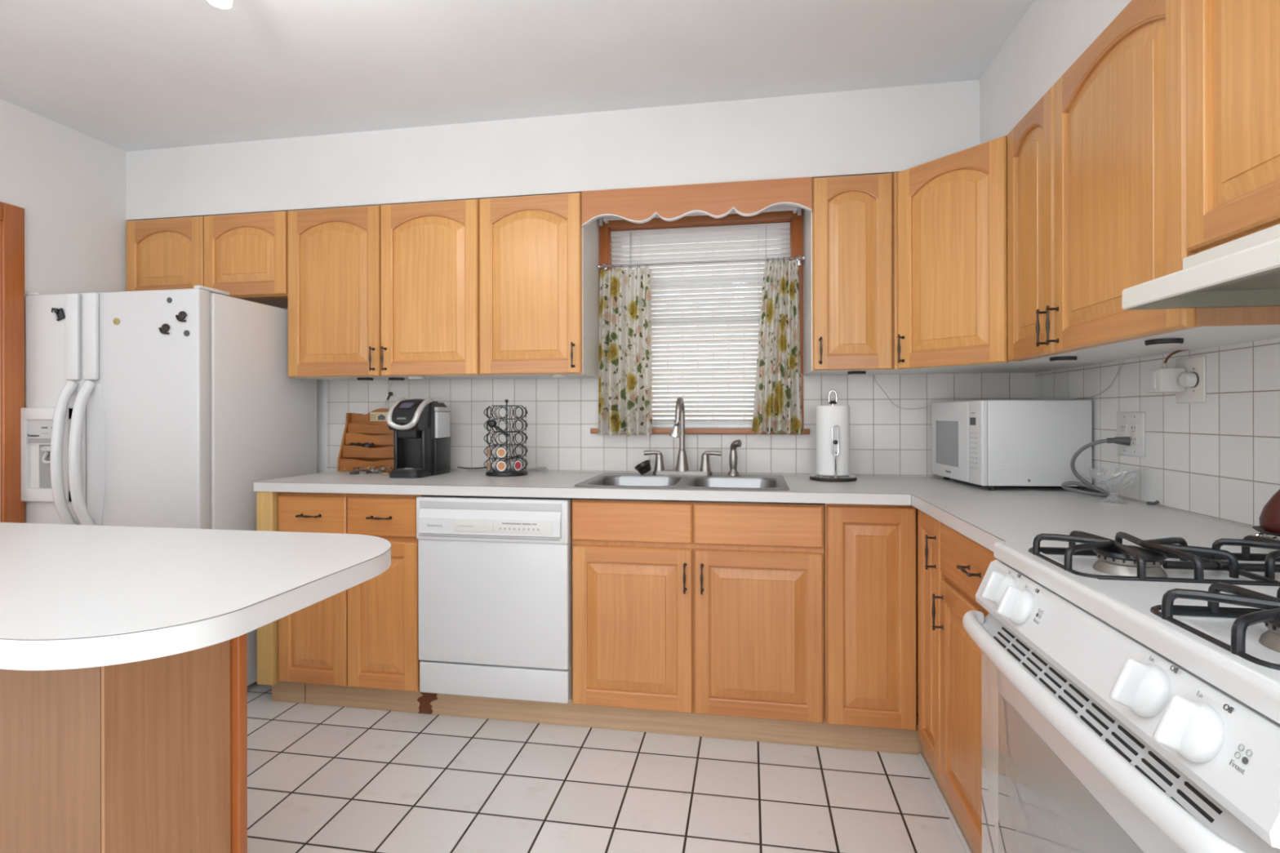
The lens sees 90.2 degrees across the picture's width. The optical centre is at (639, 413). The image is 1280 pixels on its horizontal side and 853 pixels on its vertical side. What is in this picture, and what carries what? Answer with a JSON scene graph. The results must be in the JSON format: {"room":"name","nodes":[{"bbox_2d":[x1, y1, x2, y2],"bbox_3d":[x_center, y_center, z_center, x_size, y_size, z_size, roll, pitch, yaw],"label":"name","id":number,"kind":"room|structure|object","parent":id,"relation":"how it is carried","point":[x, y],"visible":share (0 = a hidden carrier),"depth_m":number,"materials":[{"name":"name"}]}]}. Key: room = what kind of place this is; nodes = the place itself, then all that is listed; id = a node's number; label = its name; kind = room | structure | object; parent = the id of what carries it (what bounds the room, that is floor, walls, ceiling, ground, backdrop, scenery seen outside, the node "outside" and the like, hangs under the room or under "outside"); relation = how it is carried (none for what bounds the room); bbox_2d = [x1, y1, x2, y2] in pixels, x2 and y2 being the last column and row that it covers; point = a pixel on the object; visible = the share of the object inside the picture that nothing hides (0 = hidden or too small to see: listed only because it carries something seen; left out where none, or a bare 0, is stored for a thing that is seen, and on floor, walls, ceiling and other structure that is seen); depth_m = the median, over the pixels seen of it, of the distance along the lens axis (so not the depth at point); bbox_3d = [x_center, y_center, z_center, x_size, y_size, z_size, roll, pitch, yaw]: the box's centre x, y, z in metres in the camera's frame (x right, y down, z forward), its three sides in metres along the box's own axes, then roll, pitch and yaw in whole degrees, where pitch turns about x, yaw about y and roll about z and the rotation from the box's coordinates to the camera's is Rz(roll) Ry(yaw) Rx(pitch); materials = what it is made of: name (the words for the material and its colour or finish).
{"room":"kitchen","nodes":[
{"label":"kitchen","id":0,"kind":"room"},
{"bbox_2d":[0,98,128,522],"bbox_3d":[-2.941,-0.030,0.621,0.100,2.462,5.600,0,0,10],"label":"wall","id":1,"kind":"structure","parent":0,"point":[69,184],"depth_m":2.78,"materials":[{"name":"paint"}]},
{"bbox_2d":[0,201,25,523],"bbox_3d":[-2.667,0.178,2.155,0.120,2.045,0.965,0,0,10],"label":"door","id":2,"kind":"structure","parent":1,"relation":"in","point":[12,393],"depth_m":2.57,"materials":[{"name":"brown wood"}]},
{"bbox_2d":[0,0,1034,151],"bbox_3d":[-0.776,-1.314,0.310,4.477,0.098,5.720,0,0,10],"label":"ceiling","id":3,"kind":"structure","parent":0,"point":[126,75],"depth_m":2.26,"materials":[{"name":"paint"}]},
{"bbox_2d":[206,0,233,8],"bbox_3d":[-1.114,-1.175,1.687,0.100,0.179,0.100,0,0,10],"label":"ceiling lamp","id":4,"kind":"object","parent":3,"relation":"attached to","point":[223,4],"visible":1,"depth_m":1.69,"materials":[{"name":"white"}]},
{"bbox_2d":[282,208,918,689],"bbox_3d":[-0.364,-0.035,3.080,4.347,2.462,0.120,0,0,10],"label":"wall","id":5,"kind":"structure","parent":0,"point":[322,445],"depth_m":3.23,"materials":[{"name":"paint"}]},
{"bbox_2d":[126,210,288,308],"bbox_3d":[-2.010,-0.734,3.132,0.867,0.387,0.324,0,0,10],"label":"upper cabinet","id":6,"kind":"object","parent":5,"relation":"attached to","point":[245,256],"visible":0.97,"depth_m":2.97,"materials":[{"name":"brown wood"}]},
{"bbox_2d":[288,199,504,380],"bbox_3d":[-1.128,-0.548,2.965,0.924,0.762,0.355,0,0,10],"label":"upper cabinet","id":7,"kind":"object","parent":5,"relation":"attached to","point":[382,292],"visible":1,"depth_m":2.82,"materials":[{"name":"brown wood"}]},
{"bbox_2d":[357,377,373,381],"bbox_3d":[-1.282,-0.159,2.974,0.070,0.014,0.070,0,0,10],"label":"puck light","id":8,"kind":"object","parent":7,"relation":"attached to","point":[358,379],"visible":1,"depth_m":2.95,"materials":[{"name":"black plastic"}]},
{"bbox_2d":[385,381,392,404],"bbox_3d":[-1.245,-0.103,3.156,0.042,0.123,0.010,0,0,10],"label":"lamp cord","id":9,"kind":"object","parent":7,"relation":"hanging from","point":[390,393],"visible":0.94,"depth_m":3.15,"materials":[{"name":"grey plastic"}]},
{"bbox_2d":[388,377,404,381],"bbox_3d":[-1.139,-0.160,2.980,0.070,0.014,0.070,0,0,10],"label":"puck light","id":10,"kind":"object","parent":7,"relation":"attached to","point":[389,379],"visible":1,"depth_m":2.96,"materials":[{"name":"black plastic"}]},
{"bbox_2d":[408,376,424,380],"bbox_3d":[-1.012,-0.160,2.887,0.070,0.014,0.070,0,0,10],"label":"puck light","id":11,"kind":"object","parent":7,"relation":"attached to","point":[415,378],"visible":1,"depth_m":2.86,"materials":[{"name":"white plastic"}]},
{"bbox_2d":[479,192,599,378],"bbox_3d":[-0.445,-0.549,2.847,0.458,0.762,0.355,0,0,10],"label":"upper cabinet","id":12,"kind":"object","parent":5,"relation":"attached to","point":[540,277],"visible":0.99,"depth_m":2.71,"materials":[{"name":"brown wood"}]},
{"bbox_2d":[551,374,567,378],"bbox_3d":[-0.352,-0.161,2.774,0.070,0.014,0.070,0,0,10],"label":"puck light","id":13,"kind":"object","parent":12,"relation":"attached to","point":[558,376],"visible":1,"depth_m":2.75,"materials":[{"name":"white plastic"}]},
{"bbox_2d":[326,367,1035,476],"bbox_3d":[0.036,0.034,2.947,3.286,0.478,0.006,0,0,10],"label":"backsplash","id":14,"kind":"structure","parent":5,"relation":"attached to","point":[886,438],"depth_m":2.93,"materials":[{"name":"tile"}]},
{"bbox_2d":[590,208,809,434],"bbox_3d":[0.268,-0.406,2.952,0.993,0.997,0.142,0,0,10],"label":"window","id":15,"kind":"structure","parent":5,"relation":"in","point":[796,221],"depth_m":2.89,"materials":[{"name":"brown wood"}]},
{"bbox_2d":[610,222,790,427],"bbox_3d":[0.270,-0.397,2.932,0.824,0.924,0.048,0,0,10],"label":"window blind","id":16,"kind":"object","parent":15,"relation":"attached to","point":[781,229],"visible":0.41,"depth_m":2.94,"materials":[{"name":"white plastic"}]},
{"bbox_2d":[599,204,801,226],"bbox_3d":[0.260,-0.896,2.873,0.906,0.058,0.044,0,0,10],"label":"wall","id":17,"kind":"structure","parent":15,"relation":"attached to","point":[782,207],"depth_m":2.80,"materials":[{"name":"white paint"}]},
{"bbox_2d":[596,255,805,270],"bbox_3d":[0.265,-0.677,2.867,0.936,0.044,0.054,0,0,10],"label":"curtain rod","id":18,"kind":"object","parent":15,"relation":"attached to","point":[799,258],"visible":0.79,"depth_m":2.84,"materials":[{"name":"silver metal"}]},
{"bbox_2d":[597,263,652,436],"bbox_3d":[-0.072,-0.288,2.886,0.252,0.780,0.075,0,0,10],"label":"cafe curtain","id":19,"kind":"object","parent":18,"relation":"hanging from","point":[624,369],"visible":1,"depth_m":2.88,"materials":[{"name":"fabric"}]},
{"bbox_2d":[751,256,802,434],"bbox_3d":[0.596,-0.298,2.771,0.216,0.774,0.076,0,0,10],"label":"cafe curtain","id":20,"kind":"object","parent":18,"relation":"hanging from","point":[777,408],"visible":1,"depth_m":2.77,"materials":[{"name":"fabric"}]},
{"bbox_2d":[804,173,893,375],"bbox_3d":[0.855,-0.552,2.624,0.313,0.762,0.355,0,0,10],"label":"upper cabinet","id":21,"kind":"object","parent":5,"relation":"attached to","point":[849,225],"visible":0.99,"depth_m":2.48,"materials":[{"name":"brown wood"}]},
{"bbox_2d":[582,177,811,227],"bbox_3d":[0.217,-0.858,2.595,0.932,0.146,0.023,0,0,10],"label":"window valance","id":22,"kind":"object","parent":21,"relation":"attached to","point":[748,197],"visible":1,"depth_m":2.58,"materials":[{"name":"brown wood"}]},
{"bbox_2d":[847,371,866,375],"bbox_3d":[0.878,-0.164,2.583,0.070,0.014,0.070,0,0,10],"label":"puck light","id":23,"kind":"object","parent":21,"relation":"attached to","point":[853,373],"visible":1,"depth_m":2.56,"materials":[{"name":"black plastic"}]},
{"bbox_2d":[873,374,930,409],"bbox_3d":[1.322,-0.094,2.717,0.621,0.151,0.008,0,0,11],"label":"lamp cord","id":24,"kind":"object","parent":21,"relation":"hanging from","point":[873,375],"visible":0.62,"depth_m":2.76,"materials":[{"name":"beige plastic"}]},
{"bbox_2d":[879,135,1111,374],"bbox_3d":[1.290,-0.553,2.420,0.623,0.762,0.609,0,0,10],"label":"upper cabinet","id":25,"kind":"object","parent":5,"relation":"attached to","point":[950,315],"visible":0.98,"depth_m":2.27,"materials":[{"name":"brown wood"}]},
{"bbox_2d":[247,681,965,852],"bbox_3d":[-0.771,1.247,0.310,4.477,0.100,5.720,0,0,10],"label":"floor","id":26,"kind":"structure","parent":0,"point":[322,779],"depth_m":2.03,"materials":[{"name":"tile"}]},
{"bbox_2d":[21,285,317,686],"bbox_3d":[-2.078,0.349,2.859,0.829,1.702,0.777,0,0,10],"label":"refrigerator","id":27,"kind":"object","parent":26,"relation":"on","point":[128,423],"visible":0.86,"depth_m":2.56,"materials":[{"name":"white metal"}]},
{"bbox_2d":[51,307,65,320],"bbox_3d":[-2.361,-0.404,2.587,0.052,0.053,0.018,0,0,10],"label":"magnet","id":28,"kind":"object","parent":27,"relation":"attached to","point":[59,314],"visible":1,"depth_m":2.58,"materials":[{"name":"black plastic"}]},
{"bbox_2d":[112,317,119,324],"bbox_3d":[-2.094,-0.369,2.546,0.027,0.027,0.008,0,0,10],"label":"magnet","id":29,"kind":"object","parent":27,"relation":"attached to","point":[116,321],"visible":1,"depth_m":2.54,"materials":[{"name":"yellow ceramic"}]},
{"bbox_2d":[158,323,169,334],"bbox_3d":[-1.870,-0.333,2.506,0.049,0.043,0.011,0,0,10],"label":"magnet","id":30,"kind":"object","parent":27,"relation":"attached to","point":[165,327],"visible":1,"depth_m":2.50,"materials":[{"name":"brown metal"}]},
{"bbox_2d":[166,297,172,302],"bbox_3d":[-1.851,-0.447,2.505,0.021,0.021,0.006,0,0,10],"label":"round magnet","id":31,"kind":"object","parent":27,"relation":"attached to","point":[169,300],"visible":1,"depth_m":2.50,"materials":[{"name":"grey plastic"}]},
{"bbox_2d":[175,311,186,321],"bbox_3d":[-1.794,-0.380,2.493,0.049,0.043,0.011,0,0,10],"label":"magnet","id":32,"kind":"object","parent":27,"relation":"attached to","point":[181,315],"visible":1,"depth_m":2.49,"materials":[{"name":"brown metal"}]},
{"bbox_2d":[183,329,189,336],"bbox_3d":[-1.774,-0.315,2.492,0.024,0.024,0.006,0,0,10],"label":"round magnet","id":33,"kind":"object","parent":27,"relation":"attached to","point":[186,333],"visible":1,"depth_m":2.49,"materials":[{"name":"grey plastic"}]},
{"bbox_2d":[0,522,391,852],"bbox_3d":[-1.598,0.738,1.270,2.171,0.922,0.688,0,0,10],"label":"kitchen island","id":34,"kind":"object","parent":26,"relation":"on","point":[123,650],"visible":1,"depth_m":1.20,"materials":[{"name":"grey laminate"}]},
{"bbox_2d":[278,492,435,692],"bbox_3d":[-1.122,0.704,2.820,0.625,0.778,0.631,0,0,10],"label":"base cabinet","id":35,"kind":"object","parent":26,"relation":"on","point":[365,634],"visible":0.58,"depth_m":2.53,"materials":[{"name":"brown wood"}]},
{"bbox_2d":[256,491,279,685],"bbox_3d":[-1.468,0.707,2.881,0.072,0.783,0.608,0,0,10],"label":"board","id":36,"kind":"object","parent":35,"relation":"attached to","point":[267,502],"visible":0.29,"depth_m":2.58,"materials":[{"name":"brown wood"}]},
{"bbox_2d":[253,470,1279,551],"bbox_3d":[-0.028,0.293,2.207,3.161,0.038,1.478,0,0,10],"label":"countertop","id":37,"kind":"structure","parent":35,"relation":"on","point":[984,516],"depth_m":2.19,"materials":[{"name":"grey laminate"}]},
{"bbox_2d":[349,471,359,474],"bbox_3d":[-1.306,0.270,2.916,0.040,0.010,0.024,0,0,-25],"label":"key fob","id":38,"kind":"object","parent":37,"relation":"on","point":[357,472],"visible":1,"depth_m":2.91,"materials":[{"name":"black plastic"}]},
{"bbox_2d":[337,408,393,471],"bbox_3d":[-1.272,0.125,3.085,0.354,0.302,0.104,0,0,10],"label":"organizer","id":39,"kind":"object","parent":37,"relation":"on","point":[371,427],"visible":0.6,"depth_m":3.09,"materials":[{"name":"brown wood"}]},
{"bbox_2d":[349,442,373,447],"bbox_3d":[-1.348,0.152,3.086,0.125,0.025,0.020,0,0,10],"label":"sunglasses","id":40,"kind":"object","parent":39,"relation":"in","point":[366,444],"visible":1,"depth_m":3.08,"materials":[{"name":"black plastic"}]},
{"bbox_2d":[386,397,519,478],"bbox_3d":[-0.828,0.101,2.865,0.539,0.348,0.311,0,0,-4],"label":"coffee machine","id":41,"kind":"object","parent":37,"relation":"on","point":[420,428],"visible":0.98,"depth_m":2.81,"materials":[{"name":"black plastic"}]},
{"bbox_2d":[389,469,431,478],"bbox_3d":[-1.004,0.259,2.790,0.152,0.034,0.150,0,0,10],"label":"drip tray","id":42,"kind":"object","parent":41,"relation":"on","point":[395,473],"depth_m":2.72,"materials":[{"name":"black plastic"}]},
{"bbox_2d":[484,399,528,476],"bbox_3d":[-0.597,0.105,2.865,0.196,0.340,0.194,0,0,-25],"label":"pod carousel","id":43,"kind":"object","parent":37,"relation":"on","point":[506,473],"visible":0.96,"depth_m":2.83,"materials":[{"name":"black metal"}]},
{"bbox_2d":[487,460,497,470],"bbox_3d":[-0.652,0.229,2.832,0.041,0.045,0.045,0,0,-34],"label":"pod","id":44,"kind":"object","parent":43,"relation":"on","point":[493,465],"visible":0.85,"depth_m":2.82,"materials":[{"name":"white"}]},
{"bbox_2d":[490,461,497,470],"bbox_3d":[-0.651,0.229,2.832,0.040,0.045,0.045,0,0,-34],"label":"cup","id":45,"kind":"object","parent":44,"relation":"on","point":[493,465],"depth_m":2.82,"materials":[{"name":"white"}]},
{"bbox_2d":[487,447,497,457],"bbox_3d":[-0.652,0.170,2.832,0.041,0.045,0.045,0,0,-34],"label":"pod","id":46,"kind":"object","parent":43,"relation":"on","point":[494,450],"visible":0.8,"depth_m":2.82,"materials":[{"name":"white"}]},
{"bbox_2d":[490,447,497,456],"bbox_3d":[-0.651,0.170,2.832,0.040,0.045,0.045,0,0,-34],"label":"cup","id":47,"kind":"object","parent":46,"relation":"on","point":[494,450],"depth_m":2.82,"materials":[{"name":"white"}]},
{"bbox_2d":[488,419,509,436],"bbox_3d":[-0.614,0.063,2.768,0.097,0.074,0.027,0,0,10],"label":"scoop","id":48,"kind":"object","parent":43,"relation":"on","point":[491,424],"visible":1,"depth_m":2.76,"materials":[{"name":"black plastic"}]},
{"bbox_2d":[488,419,496,427],"bbox_3d":[-0.643,0.044,2.773,0.039,0.036,0.027,0,0,10],"label":"bowl","id":49,"kind":"object","parent":48,"relation":"on","point":[491,424],"depth_m":2.76,"materials":[{"name":"black plastic"}]},
{"bbox_2d":[496,461,507,471],"bbox_3d":[-0.603,0.229,2.804,0.045,0.045,0.044,0,0,10],"label":"pod","id":50,"kind":"object","parent":43,"relation":"on","point":[501,465],"visible":0.98,"depth_m":2.78,"materials":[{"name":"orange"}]},
{"bbox_2d":[496,447,507,457],"bbox_3d":[-0.603,0.170,2.804,0.045,0.045,0.044,0,0,10],"label":"pod","id":51,"kind":"object","parent":43,"relation":"on","point":[500,452],"visible":0.99,"depth_m":2.78,"materials":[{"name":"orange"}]},
{"bbox_2d":[509,460,522,471],"bbox_3d":[-0.553,0.229,2.824,0.041,0.045,0.045,0,0,43],"label":"pod","id":52,"kind":"object","parent":43,"relation":"on","point":[517,464],"visible":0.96,"depth_m":2.81,"materials":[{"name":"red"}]},
{"bbox_2d":[509,461,514,469],"bbox_3d":[-0.553,0.229,2.824,0.040,0.045,0.045,0,0,43],"label":"cup","id":53,"kind":"object","parent":52,"relation":"on","point":[512,463],"depth_m":2.81,"materials":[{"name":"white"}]},
{"bbox_2d":[466,466,547,471],"bbox_3d":[-0.629,0.262,3.023,0.389,0.023,0.015,0,0,4],"label":"cord","id":54,"kind":"object","parent":37,"relation":"on","point":[537,468],"visible":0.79,"depth_m":3.02,"materials":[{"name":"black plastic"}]},
{"bbox_2d":[573,472,790,503],"bbox_3d":[0.185,0.356,2.587,0.798,0.178,0.544,0,0,10],"label":"sink","id":55,"kind":"object","parent":37,"relation":"in","point":[635,480],"visible":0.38,"depth_m":2.70,"materials":[{"name":"silver metal"}]},
{"bbox_2d":[634,459,651,474],"bbox_3d":[0.012,0.236,2.813,0.074,0.064,0.076,0,0,10],"label":"strainer","id":56,"kind":"object","parent":55,"relation":"on","point":[643,467],"visible":1,"depth_m":2.80,"materials":[{"name":"brown metal"}]},
{"bbox_2d":[727,439,741,475],"bbox_3d":[0.410,0.190,2.771,0.061,0.157,0.052,0,0,33],"label":"sprayer","id":57,"kind":"object","parent":55,"relation":"on","point":[733,457],"visible":1,"depth_m":2.76,"materials":[{"name":"silver metal"}]},
{"bbox_2d":[644,396,721,475],"bbox_3d":[0.177,0.098,2.763,0.342,0.340,0.167,0,0,10],"label":"faucet","id":58,"kind":"object","parent":37,"relation":"on","point":[678,429],"visible":1,"depth_m":2.79,"materials":[{"name":"silver metal"}]},
{"bbox_2d":[809,389,857,482],"bbox_3d":[0.795,0.087,2.628,0.188,0.371,0.188,0,0,10],"label":"paper towel holder","id":59,"kind":"object","parent":37,"relation":"on","point":[833,422],"visible":1,"depth_m":2.57,"materials":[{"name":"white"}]},
{"bbox_2d":[931,400,1130,497],"bbox_3d":[1.389,0.112,2.329,0.377,0.318,0.670,0,0,4],"label":"microwave","id":60,"kind":"object","parent":37,"relation":"on","point":[992,443],"visible":1,"depth_m":2.22,"materials":[{"name":"white"}]},
{"bbox_2d":[1146,500,1159,505],"bbox_3d":[1.496,0.259,1.858,0.012,0.017,0.033,0,0,-14],"label":"cord","id":61,"kind":"object","parent":37,"relation":"on","point":[1156,502],"visible":1,"depth_m":1.85,"materials":[{"name":"grey plastic"}]},
{"bbox_2d":[1252,525,1279,539],"bbox_3d":[1.326,0.253,1.286,0.131,0.031,0.131,0,0,10],"label":"trivet","id":62,"kind":"object","parent":37,"relation":"on","point":[1263,533],"visible":0.45,"depth_m":1.30,"materials":[{"name":"silver metal"}]},
{"bbox_2d":[1258,488,1279,533],"bbox_3d":[1.326,0.184,1.286,0.110,0.118,0.110,0,0,10],"label":"ceramic vessel","id":63,"kind":"object","parent":62,"relation":"on","point":[1269,517],"visible":1,"depth_m":1.29,"materials":[{"name":"ceramic"}]},
{"bbox_3d":[1.444,0.220,1.943,0.123,0.102,0.123,0,0,10],"label":"glass bowl","id":64,"kind":"object","parent":37,"relation":"on","visible":0},
{"bbox_2d":[1098,466,1148,484],"bbox_3d":[1.453,0.185,1.919,0.124,0.057,0.020,0,0,20],"label":"teaspoon","id":65,"kind":"object","parent":64,"relation":"in","point":[1144,468],"visible":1,"depth_m":1.92,"materials":[{"name":"silver metal"}]},
{"bbox_2d":[416,495,589,703],"bbox_3d":[-0.515,0.704,2.696,0.606,0.765,0.630,0,0,10],"label":"dishwasher","id":66,"kind":"object","parent":26,"relation":"on","point":[495,573],"visible":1,"depth_m":2.41,"materials":[{"name":"white plastic"}]},
{"bbox_2d":[271,681,922,755],"bbox_3d":[-0.273,1.144,2.450,2.560,0.103,0.022,0,0,10],"label":"toe kick","id":67,"kind":"object","parent":26,"relation":"on","point":[780,731],"visible":0.73,"depth_m":2.41,"materials":[{"name":"brown wood"}]},
{"bbox_2d":[572,498,824,723],"bbox_3d":[0.242,0.707,2.586,0.918,0.768,0.631,0,0,10],"label":"base cabinet","id":68,"kind":"object","parent":26,"relation":"on","point":[710,608],"visible":1,"depth_m":2.31,"materials":[{"name":"brown wood"}]},
{"bbox_2d":[809,502,916,730],"bbox_3d":[0.848,0.700,2.497,0.302,0.778,0.600,0,0,10],"label":"base cabinet","id":69,"kind":"object","parent":26,"relation":"on","point":[870,550],"visible":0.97,"depth_m":2.20,"materials":[{"name":"brown wood"}]},
{"bbox_2d":[917,509,946,777],"bbox_3d":[1.206,0.709,2.002,0.631,0.798,0.254,0,0,10],"label":"base cabinet","id":70,"kind":"object","parent":26,"relation":"on","point":[930,576],"visible":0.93,"depth_m":2.03,"materials":[{"name":"brown wood"}]},
{"bbox_2d":[919,746,977,852],"bbox_3d":[0.904,1.152,1.764,0.027,0.084,0.905,0,0,10],"label":"board","id":71,"kind":"object","parent":26,"relation":"on","point":[966,840],"visible":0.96,"depth_m":1.91,"materials":[{"name":"brown wood"}]},
{"bbox_2d":[931,522,999,852],"bbox_3d":[1.137,0.710,1.573,0.641,0.798,0.611,0,0,10],"label":"base cabinet","id":72,"kind":"object","parent":26,"relation":"on","point":[965,562],"visible":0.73,"depth_m":1.73,"materials":[{"name":"brown wood"}]},
{"bbox_2d":[962,530,1279,852],"bbox_3d":[0.960,0.697,0.896,0.756,0.954,0.775,0,0,10],"label":"gas range","id":73,"kind":"object","parent":26,"relation":"on","point":[1131,694],"visible":1,"depth_m":0.88,"materials":[{"name":"white metal"}]},
{"bbox_2d":[993,541,1279,724],"bbox_3d":[1.000,0.281,0.889,0.672,0.038,0.762,0,0,10],"label":"cooktop","id":74,"kind":"object","parent":73,"relation":"in","point":[1191,643],"depth_m":0.87,"materials":[{"name":"white metal"}]},
{"bbox_2d":[126,0,1131,220],"bbox_3d":[-0.659,-1.101,1.396,4.139,0.329,3.300,0,0,10],"label":"wall","id":75,"kind":"structure","parent":0,"point":[895,129],"depth_m":2.65,"materials":[{"name":"paint"}]},
{"bbox_2d":[1080,488,1250,527],"bbox_3d":[1.241,-0.038,-0.097,0.108,2.462,5.600,0,0,10],"label":"wall","id":76,"kind":"structure","parent":0,"point":[1081,488],"depth_m":1.75,"materials":[{"name":"paint"}]},
{"bbox_2d":[1007,84,1182,361],"bbox_3d":[1.341,-0.553,1.932,0.366,0.762,0.325,0,0,10],"label":"upper cabinet","id":77,"kind":"object","parent":76,"relation":"attached to","point":[1030,143],"visible":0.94,"depth_m":1.93,"materials":[{"name":"brown wood"}]},
{"bbox_2d":[1049,355,1076,362],"bbox_3d":[1.284,-0.164,1.935,0.070,0.014,0.070,0,0,10],"label":"puck light","id":78,"kind":"object","parent":77,"relation":"attached to","point":[1068,358],"visible":1,"depth_m":1.91,"materials":[{"name":"black plastic"}]},
{"bbox_2d":[1063,360,1124,399],"bbox_3d":[1.584,-0.111,2.299,0.006,0.119,0.561,0,0,10],"label":"lamp cord","id":79,"kind":"object","parent":77,"relation":"hanging from","point":[1123,360],"visible":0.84,"depth_m":2.14,"materials":[{"name":"beige plastic"}]},
{"bbox_2d":[1116,412,1145,457],"bbox_3d":[1.535,0.064,1.998,0.010,0.138,0.143,0,0,10],"label":"double outlet","id":80,"kind":"object","parent":76,"relation":"attached to","point":[1131,424],"visible":0.9,"depth_m":1.98,"materials":[{"name":"white plastic"}]},
{"bbox_2d":[1120,422,1127,436],"bbox_3d":[1.538,0.064,2.025,0.004,0.068,0.034,0,0,10],"label":"socket","id":81,"kind":"object","parent":80,"relation":"attached to","point":[1123,425],"depth_m":2.02,"materials":[{"name":"grey plastic"}]},
{"bbox_2d":[1130,422,1137,445],"bbox_3d":[1.529,0.064,1.971,0.004,0.068,0.034,0,0,10],"label":"socket","id":82,"kind":"object","parent":80,"relation":"attached to","point":[1134,426],"depth_m":1.97,"materials":[{"name":"grey plastic"}]},
{"bbox_2d":[1035,337,1279,527],"bbox_3d":[1.438,0.017,1.388,0.006,0.507,2.594,0,0,10],"label":"backsplash","id":83,"kind":"structure","parent":76,"relation":"attached to","point":[1219,457],"depth_m":1.71,"materials":[{"name":"tile"}]},
{"bbox_2d":[1045,0,1279,352],"bbox_3d":[1.267,-0.553,1.499,0.366,0.762,0.551,0,0,10],"label":"upper cabinet","id":84,"kind":"object","parent":76,"relation":"attached to","point":[1120,108],"visible":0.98,"depth_m":1.46,"materials":[{"name":"brown wood"}]},
{"bbox_2d":[1144,337,1183,346],"bbox_3d":[1.216,-0.164,1.480,0.070,0.014,0.070,0,0,10],"label":"puck light","id":85,"kind":"object","parent":84,"relation":"attached to","point":[1171,341],"visible":1,"depth_m":1.46,"materials":[{"name":"black"}]},
{"bbox_2d":[1175,355,1205,403],"bbox_3d":[1.477,-0.091,1.728,0.032,0.123,0.113,0,0,10],"label":"plate","id":86,"kind":"object","parent":76,"relation":"attached to","point":[1193,380],"visible":0.97,"depth_m":1.70,"materials":[{"name":"white plastic"}]},
{"bbox_2d":[1147,349,1189,392],"bbox_3d":[1.457,-0.122,1.752,0.065,0.124,0.098,0,0,10],"label":"plug","id":87,"kind":"object","parent":86,"relation":"attached to","point":[1163,380],"visible":0.84,"depth_m":1.75,"materials":[{"name":"white plastic"}]},
{"bbox_2d":[1122,223,1279,310],"bbox_3d":[1.112,-0.255,0.854,0.443,0.098,0.762,0,0,10],"label":"range hood","id":88,"kind":"object","parent":76,"relation":"attached to","point":[1244,271],"visible":1,"depth_m":1.13,"materials":[{"name":"white metal"}]},
{"bbox_2d":[1186,0,1279,253],"bbox_3d":[1.170,-0.620,0.845,0.335,0.627,0.769,0,0,10],"label":"upper cabinet","id":89,"kind":"object","parent":76,"relation":"attached to","point":[1233,46],"visible":0.95,"depth_m":1.13,"materials":[{"name":"brown wood"}]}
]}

